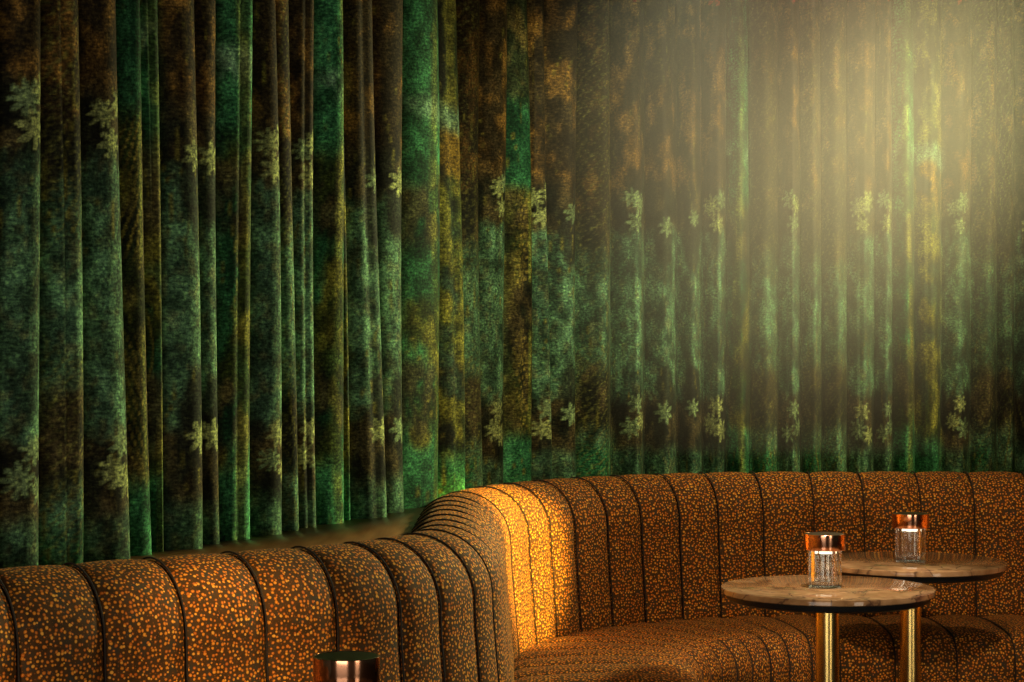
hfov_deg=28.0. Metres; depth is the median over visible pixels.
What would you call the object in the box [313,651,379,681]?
table lamp
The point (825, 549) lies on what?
table lamp
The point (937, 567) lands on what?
side table
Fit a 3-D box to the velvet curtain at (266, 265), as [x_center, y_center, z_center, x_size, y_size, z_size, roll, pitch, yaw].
[-0.393,-0.125,4.499,0.171,2.650,2.670,0,0,21]
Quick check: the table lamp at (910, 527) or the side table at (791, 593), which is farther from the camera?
the table lamp at (910, 527)
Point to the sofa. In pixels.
(620, 578)
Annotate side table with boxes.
[721,575,935,681]
[842,551,1007,681]
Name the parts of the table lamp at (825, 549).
glass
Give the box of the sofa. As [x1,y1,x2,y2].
[0,471,1023,681]
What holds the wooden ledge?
attached to the sofa
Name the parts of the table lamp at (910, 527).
glass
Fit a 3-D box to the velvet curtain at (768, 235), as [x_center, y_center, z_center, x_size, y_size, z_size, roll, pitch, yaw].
[0.922,-0.125,5.951,1.897,2.650,0.230,0,0,-7]
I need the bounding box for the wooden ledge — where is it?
[130,507,424,560]
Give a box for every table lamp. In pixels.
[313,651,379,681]
[804,532,845,588]
[892,512,928,561]
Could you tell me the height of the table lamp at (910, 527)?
0.117 m
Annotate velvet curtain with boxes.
[0,0,531,568]
[527,0,1023,480]

